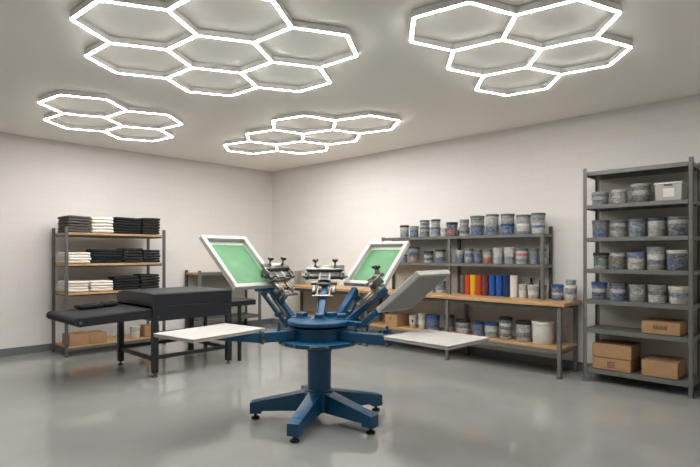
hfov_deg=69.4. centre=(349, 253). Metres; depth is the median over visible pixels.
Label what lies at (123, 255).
shirt
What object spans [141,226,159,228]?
shirt
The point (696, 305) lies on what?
shelf
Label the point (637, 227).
tub
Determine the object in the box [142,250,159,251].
shirt
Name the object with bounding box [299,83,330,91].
diffuser
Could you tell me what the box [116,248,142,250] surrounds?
shirt
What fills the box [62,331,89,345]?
cardboard box
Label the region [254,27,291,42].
diffuser
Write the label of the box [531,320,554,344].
bucket
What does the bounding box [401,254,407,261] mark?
tub
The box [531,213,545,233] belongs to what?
tub
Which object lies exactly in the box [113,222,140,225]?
shirt
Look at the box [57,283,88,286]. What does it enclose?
shirt
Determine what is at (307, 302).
workbench
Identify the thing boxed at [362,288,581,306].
countertop
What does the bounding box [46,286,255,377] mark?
dryer
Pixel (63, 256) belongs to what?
shirt
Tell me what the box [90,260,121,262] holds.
shirt
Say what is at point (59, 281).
shirt
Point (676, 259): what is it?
tub
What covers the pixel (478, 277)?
canister
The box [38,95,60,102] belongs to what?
diffuser
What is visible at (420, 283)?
screen
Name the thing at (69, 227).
shirt
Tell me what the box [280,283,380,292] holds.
countertop
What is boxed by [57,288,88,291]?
shirt
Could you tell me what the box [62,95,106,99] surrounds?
diffuser
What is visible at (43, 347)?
baseboard
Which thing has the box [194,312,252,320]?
shelf
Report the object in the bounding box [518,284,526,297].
jar
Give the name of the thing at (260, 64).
diffuser
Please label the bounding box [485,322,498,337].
tub
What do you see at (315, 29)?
diffuser
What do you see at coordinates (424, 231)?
tub
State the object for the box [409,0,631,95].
light
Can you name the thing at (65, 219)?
shirt
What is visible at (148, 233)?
shirt
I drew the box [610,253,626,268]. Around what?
tub
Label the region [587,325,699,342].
shelf
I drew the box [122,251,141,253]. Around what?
shirt
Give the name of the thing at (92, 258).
shirt
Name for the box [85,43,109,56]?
diffuser
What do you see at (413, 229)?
tub
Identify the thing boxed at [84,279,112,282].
shirt
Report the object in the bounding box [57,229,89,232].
shirt
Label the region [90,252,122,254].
shirt
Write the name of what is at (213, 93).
diffuser
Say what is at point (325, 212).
wall
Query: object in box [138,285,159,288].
shirt
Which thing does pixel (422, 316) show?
canister
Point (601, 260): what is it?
tub
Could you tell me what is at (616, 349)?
cardboard box
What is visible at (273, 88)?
diffuser
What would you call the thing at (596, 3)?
diffuser
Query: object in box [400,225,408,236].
tub
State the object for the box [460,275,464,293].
canister
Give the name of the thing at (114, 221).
shirt
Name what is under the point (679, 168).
shelf
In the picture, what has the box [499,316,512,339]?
tub
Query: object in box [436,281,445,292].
tub
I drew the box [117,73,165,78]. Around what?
diffuser
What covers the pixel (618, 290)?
tub
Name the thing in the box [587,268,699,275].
shelf
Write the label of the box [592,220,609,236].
tub
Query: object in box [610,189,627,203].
tub
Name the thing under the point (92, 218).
shirt
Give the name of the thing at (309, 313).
shelf
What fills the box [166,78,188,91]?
diffuser
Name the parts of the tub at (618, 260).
lid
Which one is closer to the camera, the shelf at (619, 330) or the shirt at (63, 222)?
the shelf at (619, 330)
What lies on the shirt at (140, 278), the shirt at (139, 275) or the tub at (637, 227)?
the shirt at (139, 275)
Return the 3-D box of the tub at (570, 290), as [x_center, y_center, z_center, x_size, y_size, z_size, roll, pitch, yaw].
[2.590,0.425,5.930,0.142,0.247,0.141,0,0,34]
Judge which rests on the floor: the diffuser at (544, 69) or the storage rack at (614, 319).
the storage rack at (614, 319)
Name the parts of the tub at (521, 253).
lid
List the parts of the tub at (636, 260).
lid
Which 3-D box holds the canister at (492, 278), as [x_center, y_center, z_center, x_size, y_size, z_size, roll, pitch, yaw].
[1.871,0.414,6.645,0.090,0.270,0.089,0,0,44]
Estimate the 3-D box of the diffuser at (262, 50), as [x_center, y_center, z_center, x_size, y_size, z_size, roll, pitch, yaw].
[-0.690,-1.601,4.027,0.023,0.001,0.393,0,0,11]
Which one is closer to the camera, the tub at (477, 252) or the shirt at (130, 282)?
the tub at (477, 252)
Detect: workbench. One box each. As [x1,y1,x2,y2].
[280,283,382,344]
[362,288,581,378]
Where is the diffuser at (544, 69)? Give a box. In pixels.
[528,67,560,74]
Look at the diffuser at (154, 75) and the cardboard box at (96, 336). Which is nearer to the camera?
the diffuser at (154, 75)
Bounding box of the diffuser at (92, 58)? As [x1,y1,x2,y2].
[85,56,116,72]
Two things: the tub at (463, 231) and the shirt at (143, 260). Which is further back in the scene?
the shirt at (143, 260)
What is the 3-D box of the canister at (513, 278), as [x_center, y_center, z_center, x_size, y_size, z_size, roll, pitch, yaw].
[2.088,0.410,6.438,0.100,0.278,0.099,0,0,44]
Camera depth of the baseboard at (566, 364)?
6.60 m
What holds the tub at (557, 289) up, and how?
on the workbench at (559, 347)
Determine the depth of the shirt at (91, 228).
7.19 m
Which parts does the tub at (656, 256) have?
lid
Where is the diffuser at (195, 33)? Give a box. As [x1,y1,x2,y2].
[167,10,197,35]
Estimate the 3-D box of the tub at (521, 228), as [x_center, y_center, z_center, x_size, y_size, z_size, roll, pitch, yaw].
[2.174,-0.367,6.335,0.237,0.243,0.236,0,0,40]
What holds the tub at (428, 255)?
on the shelf unit at (542, 272)
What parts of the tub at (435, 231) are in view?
paint tub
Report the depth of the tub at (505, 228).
6.41 m
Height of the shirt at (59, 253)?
0.041 m
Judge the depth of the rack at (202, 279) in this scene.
9.13 m
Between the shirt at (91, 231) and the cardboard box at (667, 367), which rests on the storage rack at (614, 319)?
the cardboard box at (667, 367)
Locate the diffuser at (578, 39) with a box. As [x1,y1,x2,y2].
[542,37,595,49]
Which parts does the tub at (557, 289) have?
lid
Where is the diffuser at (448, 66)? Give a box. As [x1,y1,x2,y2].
[446,51,454,68]
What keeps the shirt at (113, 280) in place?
on the shirt at (130, 282)
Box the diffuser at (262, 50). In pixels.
[253,43,272,61]
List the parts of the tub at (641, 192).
lid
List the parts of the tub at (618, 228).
lid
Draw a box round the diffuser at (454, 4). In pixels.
[414,2,468,17]
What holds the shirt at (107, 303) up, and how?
on the dryer
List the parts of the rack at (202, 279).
post, post, rail, panel, shelf rail, post, post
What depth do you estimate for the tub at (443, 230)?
7.10 m
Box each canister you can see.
[129,325,140,337]
[294,271,298,283]
[299,270,304,283]
[409,315,416,327]
[418,313,425,328]
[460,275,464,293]
[465,275,469,293]
[470,275,475,294]
[476,275,481,294]
[482,275,488,295]
[489,275,495,295]
[496,275,502,295]
[503,275,509,296]
[510,275,517,296]
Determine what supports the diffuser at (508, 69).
attached to the light at (616, 8)
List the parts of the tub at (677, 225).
lid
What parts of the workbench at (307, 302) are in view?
leg, apron rail, panel, leg, leg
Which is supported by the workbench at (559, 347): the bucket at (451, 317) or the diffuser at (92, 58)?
the bucket at (451, 317)
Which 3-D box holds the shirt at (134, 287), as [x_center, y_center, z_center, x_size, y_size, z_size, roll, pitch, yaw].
[-3.380,0.505,7.538,0.311,0.042,0.375,0,0,45]
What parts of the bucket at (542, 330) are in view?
lid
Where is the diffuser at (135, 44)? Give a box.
[110,42,166,49]
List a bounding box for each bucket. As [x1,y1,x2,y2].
[426,314,439,329]
[444,314,454,330]
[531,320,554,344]
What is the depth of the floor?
4.41 m
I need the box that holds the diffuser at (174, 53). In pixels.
[166,50,192,67]
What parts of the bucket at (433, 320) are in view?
lid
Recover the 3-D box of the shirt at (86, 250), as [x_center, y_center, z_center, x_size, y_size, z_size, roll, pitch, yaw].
[-3.574,-0.050,7.335,0.312,0.043,0.423,0,0,44]
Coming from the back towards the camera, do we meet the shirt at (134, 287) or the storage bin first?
the shirt at (134, 287)
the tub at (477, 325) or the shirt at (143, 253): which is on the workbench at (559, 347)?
the tub at (477, 325)
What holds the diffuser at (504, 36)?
attached to the light at (616, 8)
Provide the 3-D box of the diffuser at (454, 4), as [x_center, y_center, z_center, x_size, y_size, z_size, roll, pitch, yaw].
[0.595,-1.601,3.324,0.388,0.001,0.023,0,0,33]
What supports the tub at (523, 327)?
on the workbench at (559, 347)
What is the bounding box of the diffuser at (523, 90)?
[507,89,544,95]
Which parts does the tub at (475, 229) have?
paint tub, lid, lid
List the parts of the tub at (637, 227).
lid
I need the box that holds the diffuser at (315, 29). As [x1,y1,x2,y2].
[292,27,346,35]
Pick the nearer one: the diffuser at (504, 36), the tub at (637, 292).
the diffuser at (504, 36)
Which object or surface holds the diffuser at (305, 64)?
attached to the light at (170, 6)
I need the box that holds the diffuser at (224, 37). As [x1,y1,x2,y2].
[198,35,253,42]
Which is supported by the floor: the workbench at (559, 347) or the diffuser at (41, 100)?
the workbench at (559, 347)
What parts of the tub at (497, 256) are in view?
lid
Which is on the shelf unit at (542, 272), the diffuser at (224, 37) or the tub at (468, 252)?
the tub at (468, 252)
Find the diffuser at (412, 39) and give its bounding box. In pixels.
[410,18,414,41]
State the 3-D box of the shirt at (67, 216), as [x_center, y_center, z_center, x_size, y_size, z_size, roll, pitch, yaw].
[-3.894,-0.509,7.131,0.468,0.042,0.295,0,0,43]
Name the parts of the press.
plate, platen arm, carriage post, carriage post, print arm, carriage rail, print arm, gate plate, print arm, print arm, platen arm, print arm, carriage rail, plate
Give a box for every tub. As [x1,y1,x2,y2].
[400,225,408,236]
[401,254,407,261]
[409,226,418,236]
[409,247,419,261]
[419,220,429,236]
[424,251,433,262]
[430,219,440,236]
[435,249,445,262]
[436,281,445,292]
[441,228,446,235]
[446,222,457,235]
[455,250,464,262]
[455,319,469,333]
[458,219,469,235]
[464,248,472,262]
[470,216,484,234]
[472,320,484,335]
[473,249,481,262]
[483,249,491,262]
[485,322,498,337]
[486,214,498,234]
[493,248,502,263]
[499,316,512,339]
[500,214,514,234]
[504,247,514,263]
[515,248,527,263]
[516,214,530,233]
[516,320,531,341]
[528,285,539,298]
[529,248,538,263]
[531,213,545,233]
[551,284,563,299]
[564,280,577,300]
[591,192,608,204]
[591,282,606,298]
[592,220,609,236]
[593,253,608,268]
[609,282,626,300]
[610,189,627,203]
[610,220,627,236]
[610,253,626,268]
[627,252,645,269]
[628,219,646,236]
[628,284,647,301]
[631,183,650,201]
[646,247,665,269]
[647,217,666,235]
[647,284,667,302]
[666,250,687,269]
[667,216,688,235]
[668,286,688,303]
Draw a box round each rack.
[185,270,260,328]
[583,157,699,398]
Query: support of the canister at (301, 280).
on the workbench at (307, 302)
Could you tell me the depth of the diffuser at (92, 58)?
4.27 m
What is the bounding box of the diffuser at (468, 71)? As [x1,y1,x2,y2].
[447,69,483,75]
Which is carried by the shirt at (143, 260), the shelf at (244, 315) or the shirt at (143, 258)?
the shirt at (143, 258)
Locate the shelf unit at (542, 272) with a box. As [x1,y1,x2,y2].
[382,226,552,299]
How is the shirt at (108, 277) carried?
on the shirt at (113, 280)
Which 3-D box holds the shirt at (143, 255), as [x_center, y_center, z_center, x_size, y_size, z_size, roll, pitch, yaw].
[-3.115,0.031,7.817,0.311,0.042,0.264,0,0,43]
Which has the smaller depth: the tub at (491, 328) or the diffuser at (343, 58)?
the diffuser at (343, 58)
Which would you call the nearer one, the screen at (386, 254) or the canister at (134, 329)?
the screen at (386, 254)
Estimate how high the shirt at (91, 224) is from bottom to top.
0.049 m
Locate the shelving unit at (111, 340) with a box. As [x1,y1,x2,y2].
[52,227,165,357]
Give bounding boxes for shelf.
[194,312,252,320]
[283,311,379,322]
[369,321,576,350]
[587,161,699,179]
[587,199,699,211]
[587,235,699,241]
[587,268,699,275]
[587,298,699,309]
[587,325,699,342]
[587,364,699,386]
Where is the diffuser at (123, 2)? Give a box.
[99,0,167,10]
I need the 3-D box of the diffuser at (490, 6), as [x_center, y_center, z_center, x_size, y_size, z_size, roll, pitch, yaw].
[0.934,-1.601,3.305,0.395,0.001,0.023,0,0,-26]
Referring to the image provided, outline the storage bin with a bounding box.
[654,181,688,200]
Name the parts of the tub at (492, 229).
paint tub, lid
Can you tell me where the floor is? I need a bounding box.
[0,324,699,466]
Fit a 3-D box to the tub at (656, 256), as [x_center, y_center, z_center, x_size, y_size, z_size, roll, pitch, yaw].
[3.187,0.044,5.263,0.180,0.240,0.178,0,0,37]
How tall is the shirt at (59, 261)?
0.041 m
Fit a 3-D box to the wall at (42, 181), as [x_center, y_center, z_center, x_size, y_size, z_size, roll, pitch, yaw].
[-4.520,-0.128,7.222,0.120,3.056,8.400,0,0,44]
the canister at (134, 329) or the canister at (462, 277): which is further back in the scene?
the canister at (134, 329)
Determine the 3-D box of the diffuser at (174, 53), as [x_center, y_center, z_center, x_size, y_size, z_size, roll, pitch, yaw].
[-1.396,-1.601,4.158,0.023,0.001,0.393,0,0,11]
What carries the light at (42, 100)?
attached to the ceiling
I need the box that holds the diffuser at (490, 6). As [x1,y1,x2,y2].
[469,2,515,15]
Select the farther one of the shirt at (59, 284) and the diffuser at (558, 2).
the shirt at (59, 284)
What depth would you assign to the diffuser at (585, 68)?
4.42 m
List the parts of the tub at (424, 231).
paint tub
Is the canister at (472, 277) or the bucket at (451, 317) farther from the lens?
the bucket at (451, 317)
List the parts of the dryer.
infeed rail, leg, leg, leg, outfeed leg, leg, outfeed leg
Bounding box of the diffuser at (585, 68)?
[561,66,607,74]
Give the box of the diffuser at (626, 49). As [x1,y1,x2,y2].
[608,47,631,65]
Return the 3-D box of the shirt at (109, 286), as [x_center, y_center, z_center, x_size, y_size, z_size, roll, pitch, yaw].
[-3.629,0.469,7.295,0.308,0.040,0.315,0,0,43]
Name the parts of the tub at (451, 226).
lid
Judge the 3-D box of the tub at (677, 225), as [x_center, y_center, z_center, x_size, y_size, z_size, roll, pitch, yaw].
[3.325,-0.280,5.130,0.186,0.198,0.184,0,0,15]
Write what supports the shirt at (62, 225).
on the shirt at (69, 227)
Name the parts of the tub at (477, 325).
lid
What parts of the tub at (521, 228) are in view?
paint tub, lid, lid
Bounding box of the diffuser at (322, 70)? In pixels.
[319,68,330,82]
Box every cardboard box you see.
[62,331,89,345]
[83,330,106,343]
[139,323,150,336]
[385,313,408,326]
[592,339,640,360]
[593,356,639,372]
[642,317,686,335]
[642,354,684,379]
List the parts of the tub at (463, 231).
paint tub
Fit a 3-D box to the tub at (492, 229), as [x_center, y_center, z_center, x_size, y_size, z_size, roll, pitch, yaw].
[1.866,-0.382,6.629,0.214,0.271,0.213,0,0,23]
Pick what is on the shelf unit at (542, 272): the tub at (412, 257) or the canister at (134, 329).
the tub at (412, 257)
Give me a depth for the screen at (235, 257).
4.48 m
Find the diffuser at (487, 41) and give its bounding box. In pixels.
[454,39,501,50]
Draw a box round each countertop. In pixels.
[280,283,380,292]
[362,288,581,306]
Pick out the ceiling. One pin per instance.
(42, 51)
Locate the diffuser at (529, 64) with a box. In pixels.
[527,49,541,66]
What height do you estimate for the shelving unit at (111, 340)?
1.770 m
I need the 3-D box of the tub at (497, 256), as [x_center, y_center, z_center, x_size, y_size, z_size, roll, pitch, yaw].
[1.924,0.023,6.574,0.126,0.202,0.125,0,0,20]
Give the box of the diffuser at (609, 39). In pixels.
[596,37,631,47]
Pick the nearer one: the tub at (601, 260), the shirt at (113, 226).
the tub at (601, 260)
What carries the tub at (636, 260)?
on the storage rack at (614, 319)
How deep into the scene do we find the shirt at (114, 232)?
7.48 m
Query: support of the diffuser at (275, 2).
attached to the light at (170, 6)
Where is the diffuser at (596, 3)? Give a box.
[578,0,620,12]
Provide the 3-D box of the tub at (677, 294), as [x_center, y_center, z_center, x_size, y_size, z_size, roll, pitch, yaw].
[3.331,0.413,5.120,0.192,0.176,0.195,0,0,30]
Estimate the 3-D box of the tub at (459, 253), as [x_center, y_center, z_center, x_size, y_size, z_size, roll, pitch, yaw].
[1.514,0.036,6.966,0.124,0.176,0.123,0,0,29]
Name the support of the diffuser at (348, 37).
attached to the light at (170, 6)
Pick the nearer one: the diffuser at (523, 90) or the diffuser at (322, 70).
the diffuser at (322, 70)
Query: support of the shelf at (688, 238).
attached to the storage rack at (614, 319)
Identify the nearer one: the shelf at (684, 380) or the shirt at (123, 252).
the shelf at (684, 380)
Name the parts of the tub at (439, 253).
lid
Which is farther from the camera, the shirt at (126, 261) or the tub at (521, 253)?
the shirt at (126, 261)
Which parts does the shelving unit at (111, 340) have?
post, post, shelf rail, shelf rail, shelf rail, kick rail, post, post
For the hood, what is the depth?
6.12 m
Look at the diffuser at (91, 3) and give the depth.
3.32 m
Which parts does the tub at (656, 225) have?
lid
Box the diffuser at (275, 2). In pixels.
[271,0,291,27]
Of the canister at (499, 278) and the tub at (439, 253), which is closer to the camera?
the canister at (499, 278)
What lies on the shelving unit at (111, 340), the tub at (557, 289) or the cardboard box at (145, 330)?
the cardboard box at (145, 330)
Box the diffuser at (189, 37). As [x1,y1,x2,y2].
[167,35,197,49]
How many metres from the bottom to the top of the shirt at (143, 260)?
0.042 m
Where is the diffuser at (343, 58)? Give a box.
[320,56,356,67]
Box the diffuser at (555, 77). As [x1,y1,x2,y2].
[546,75,560,88]
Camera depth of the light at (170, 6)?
3.92 m
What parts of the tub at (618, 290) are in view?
lid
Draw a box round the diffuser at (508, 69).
[484,67,527,75]
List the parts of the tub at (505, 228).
paint tub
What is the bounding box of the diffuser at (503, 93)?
[476,90,506,95]
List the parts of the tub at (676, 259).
lid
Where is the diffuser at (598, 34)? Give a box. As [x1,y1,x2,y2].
[596,13,620,37]
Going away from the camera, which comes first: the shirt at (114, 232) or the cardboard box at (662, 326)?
the cardboard box at (662, 326)
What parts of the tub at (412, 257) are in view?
paint tub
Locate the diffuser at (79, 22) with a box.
[71,20,109,42]
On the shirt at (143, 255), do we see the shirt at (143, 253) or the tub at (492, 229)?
the shirt at (143, 253)
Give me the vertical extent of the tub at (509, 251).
0.208 m
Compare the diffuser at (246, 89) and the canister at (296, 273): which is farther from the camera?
the canister at (296, 273)
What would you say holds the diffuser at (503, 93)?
attached to the light at (616, 8)
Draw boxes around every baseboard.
[0,318,271,356]
[272,318,696,388]
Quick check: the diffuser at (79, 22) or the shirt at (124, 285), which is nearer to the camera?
the diffuser at (79, 22)
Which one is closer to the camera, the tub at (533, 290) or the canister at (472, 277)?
the tub at (533, 290)
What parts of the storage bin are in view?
lid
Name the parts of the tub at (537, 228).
paint tub, lid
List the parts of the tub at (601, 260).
lid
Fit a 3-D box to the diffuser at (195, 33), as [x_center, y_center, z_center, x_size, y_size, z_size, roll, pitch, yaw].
[-1.158,-1.601,3.514,0.023,0.001,0.393,0,0,11]
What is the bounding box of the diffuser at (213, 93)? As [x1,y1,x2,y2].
[190,92,230,95]
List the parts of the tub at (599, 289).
lid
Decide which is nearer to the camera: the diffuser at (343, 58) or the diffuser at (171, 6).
the diffuser at (171, 6)
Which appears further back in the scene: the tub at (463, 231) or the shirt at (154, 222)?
the shirt at (154, 222)
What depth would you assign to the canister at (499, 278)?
6.54 m
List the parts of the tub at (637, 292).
lid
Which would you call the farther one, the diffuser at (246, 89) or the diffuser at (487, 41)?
the diffuser at (246, 89)
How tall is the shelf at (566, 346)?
0.030 m
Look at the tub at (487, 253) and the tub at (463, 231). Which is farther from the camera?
the tub at (463, 231)
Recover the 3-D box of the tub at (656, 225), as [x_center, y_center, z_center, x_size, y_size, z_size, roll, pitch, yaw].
[3.189,-0.279,5.260,0.174,0.196,0.172,0,0,17]
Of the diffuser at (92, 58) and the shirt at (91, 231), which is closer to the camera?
the diffuser at (92, 58)
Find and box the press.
[154,257,489,442]
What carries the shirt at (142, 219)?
on the shirt at (154, 222)
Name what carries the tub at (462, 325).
on the workbench at (559, 347)
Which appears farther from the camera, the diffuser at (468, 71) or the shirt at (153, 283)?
the shirt at (153, 283)
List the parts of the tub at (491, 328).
lid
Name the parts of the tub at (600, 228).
lid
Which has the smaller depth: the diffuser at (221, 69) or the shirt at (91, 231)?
the diffuser at (221, 69)
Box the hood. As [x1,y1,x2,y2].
[117,286,231,306]
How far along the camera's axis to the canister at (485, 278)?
6.68 m
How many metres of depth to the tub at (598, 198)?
5.57 m
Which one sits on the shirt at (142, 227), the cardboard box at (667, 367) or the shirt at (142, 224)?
the shirt at (142, 224)
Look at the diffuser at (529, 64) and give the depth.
4.14 m
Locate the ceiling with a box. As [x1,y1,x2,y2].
[0,0,699,171]
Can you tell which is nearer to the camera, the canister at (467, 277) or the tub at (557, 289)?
the tub at (557, 289)
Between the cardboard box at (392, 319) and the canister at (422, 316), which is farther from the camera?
the cardboard box at (392, 319)
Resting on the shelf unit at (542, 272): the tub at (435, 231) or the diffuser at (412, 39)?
the tub at (435, 231)
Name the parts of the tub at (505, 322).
lid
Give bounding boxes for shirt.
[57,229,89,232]
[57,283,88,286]
[57,286,87,289]
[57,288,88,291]
[58,215,90,218]
[58,218,89,221]
[58,221,89,224]
[58,224,89,226]
[58,226,89,229]
[58,252,89,254]
[58,255,89,257]
[58,258,90,259]
[58,260,89,262]
[58,280,88,283]
[74,302,103,308]
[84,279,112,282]
[85,249,121,251]
[87,285,112,287]
[88,223,112,226]
[88,283,112,285]
[88,288,112,290]
[89,227,112,229]
[89,230,113,232]
[89,257,121,259]
[90,217,112,220]
[90,220,112,223]
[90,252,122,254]
[90,255,121,256]
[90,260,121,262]
[99,301,117,306]
[107,276,138,279]
[108,279,139,281]
[112,217,140,220]
[112,220,140,223]
[112,225,140,228]
[112,281,138,284]
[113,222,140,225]
[113,228,140,231]
[113,231,140,233]
[113,284,138,287]
[113,286,138,289]
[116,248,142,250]
[116,257,141,259]
[121,260,142,262]
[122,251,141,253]
[122,254,142,256]
[133,274,158,276]
[137,277,159,279]
[138,229,159,231]
[138,280,159,282]
[138,282,158,285]
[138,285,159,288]
[139,257,159,259]
[140,218,159,220]
[140,221,159,223]
[140,232,159,234]
[141,223,159,225]
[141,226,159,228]
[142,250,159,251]
[142,252,159,254]
[142,255,159,256]
[143,260,159,261]
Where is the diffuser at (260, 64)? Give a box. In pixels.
[241,62,271,72]
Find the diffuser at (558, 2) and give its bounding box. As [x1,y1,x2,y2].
[516,0,577,15]
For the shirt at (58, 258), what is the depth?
6.99 m
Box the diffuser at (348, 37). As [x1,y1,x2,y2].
[346,35,357,55]
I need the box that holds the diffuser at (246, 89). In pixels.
[231,87,256,95]
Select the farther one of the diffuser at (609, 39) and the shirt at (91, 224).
the shirt at (91, 224)
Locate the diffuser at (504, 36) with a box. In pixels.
[502,15,516,39]
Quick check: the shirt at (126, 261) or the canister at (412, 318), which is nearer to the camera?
the canister at (412, 318)
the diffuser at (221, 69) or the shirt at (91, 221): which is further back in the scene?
the shirt at (91, 221)
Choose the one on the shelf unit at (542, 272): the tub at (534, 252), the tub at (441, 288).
the tub at (534, 252)
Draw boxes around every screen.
[199,235,279,290]
[343,241,409,286]
[376,270,450,312]
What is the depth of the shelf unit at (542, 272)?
6.84 m
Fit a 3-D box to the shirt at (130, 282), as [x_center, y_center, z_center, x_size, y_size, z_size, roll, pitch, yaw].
[-3.384,0.427,7.541,0.311,0.042,0.375,0,0,44]
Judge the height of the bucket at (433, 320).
0.212 m
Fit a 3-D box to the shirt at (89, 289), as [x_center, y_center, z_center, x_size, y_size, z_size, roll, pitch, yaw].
[-3.631,0.506,7.289,0.312,0.040,0.315,0,0,44]
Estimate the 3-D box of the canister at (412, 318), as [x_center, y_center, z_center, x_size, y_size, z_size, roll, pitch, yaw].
[0.910,0.973,7.315,0.112,0.172,0.111,0,0,44]
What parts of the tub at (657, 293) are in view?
lid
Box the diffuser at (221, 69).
[193,67,239,73]
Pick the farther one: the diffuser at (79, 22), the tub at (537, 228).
the tub at (537, 228)
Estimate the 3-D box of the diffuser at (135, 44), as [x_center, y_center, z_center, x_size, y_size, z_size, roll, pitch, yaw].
[-1.630,-1.601,3.901,0.411,0.001,0.023,0,0,-18]
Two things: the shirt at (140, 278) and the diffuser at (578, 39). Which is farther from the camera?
the shirt at (140, 278)
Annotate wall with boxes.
[0,132,271,348]
[272,94,699,363]
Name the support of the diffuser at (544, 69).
attached to the light at (616, 8)
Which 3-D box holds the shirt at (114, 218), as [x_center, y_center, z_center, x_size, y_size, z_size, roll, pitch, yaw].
[-3.429,-0.517,7.606,0.468,0.042,0.398,0,0,43]
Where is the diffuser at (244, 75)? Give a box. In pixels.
[240,73,257,87]
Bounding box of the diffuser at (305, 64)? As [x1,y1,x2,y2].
[272,62,319,67]
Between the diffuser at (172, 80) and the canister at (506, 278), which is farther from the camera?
the canister at (506, 278)
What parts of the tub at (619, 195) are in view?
lid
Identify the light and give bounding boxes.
[38,89,182,140]
[70,0,357,95]
[224,111,399,153]
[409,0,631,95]
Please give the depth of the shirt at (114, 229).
7.42 m
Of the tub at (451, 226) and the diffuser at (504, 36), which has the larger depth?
the tub at (451, 226)
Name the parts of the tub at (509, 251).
lid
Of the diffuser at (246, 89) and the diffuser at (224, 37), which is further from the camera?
the diffuser at (246, 89)
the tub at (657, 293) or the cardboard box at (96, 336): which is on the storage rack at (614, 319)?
the tub at (657, 293)
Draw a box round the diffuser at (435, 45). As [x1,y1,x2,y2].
[411,42,453,51]
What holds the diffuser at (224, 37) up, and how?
attached to the light at (170, 6)
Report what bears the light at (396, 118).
attached to the ceiling
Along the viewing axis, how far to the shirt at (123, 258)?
7.50 m
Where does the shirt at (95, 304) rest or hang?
on the dryer
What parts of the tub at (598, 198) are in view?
lid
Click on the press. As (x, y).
(318, 334)
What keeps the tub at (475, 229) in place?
on the shelf unit at (542, 272)
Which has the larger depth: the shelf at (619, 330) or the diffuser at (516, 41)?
the shelf at (619, 330)
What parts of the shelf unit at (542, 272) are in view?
post, post, post, shelf, shelf, post, post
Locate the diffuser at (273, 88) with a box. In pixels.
[258,87,298,91]
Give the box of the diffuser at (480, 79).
[475,76,483,89]
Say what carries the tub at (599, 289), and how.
on the storage rack at (614, 319)
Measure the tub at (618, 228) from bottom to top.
0.184 m
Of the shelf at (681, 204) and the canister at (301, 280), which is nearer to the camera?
the shelf at (681, 204)
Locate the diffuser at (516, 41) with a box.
[502,39,541,49]
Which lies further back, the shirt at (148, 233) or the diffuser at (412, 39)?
the shirt at (148, 233)
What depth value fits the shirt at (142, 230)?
7.71 m
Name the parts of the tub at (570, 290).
paint tub, lid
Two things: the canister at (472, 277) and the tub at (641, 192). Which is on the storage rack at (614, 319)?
the tub at (641, 192)
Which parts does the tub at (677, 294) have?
lid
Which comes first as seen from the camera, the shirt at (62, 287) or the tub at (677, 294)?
the tub at (677, 294)
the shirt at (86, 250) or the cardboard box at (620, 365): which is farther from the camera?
the shirt at (86, 250)
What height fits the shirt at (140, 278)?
0.046 m
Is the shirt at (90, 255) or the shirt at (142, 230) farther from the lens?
the shirt at (142, 230)
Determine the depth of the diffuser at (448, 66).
4.21 m
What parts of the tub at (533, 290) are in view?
lid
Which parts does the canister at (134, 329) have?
lid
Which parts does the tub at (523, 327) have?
lid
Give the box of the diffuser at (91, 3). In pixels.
[70,0,99,19]
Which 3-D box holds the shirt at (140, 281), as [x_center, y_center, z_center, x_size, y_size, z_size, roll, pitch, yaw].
[-3.132,0.417,7.795,0.311,0.046,0.306,0,0,43]
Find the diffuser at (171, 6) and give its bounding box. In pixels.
[167,0,187,10]
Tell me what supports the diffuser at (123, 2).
attached to the light at (170, 6)
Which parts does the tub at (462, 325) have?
lid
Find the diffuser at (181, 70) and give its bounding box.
[166,68,192,77]

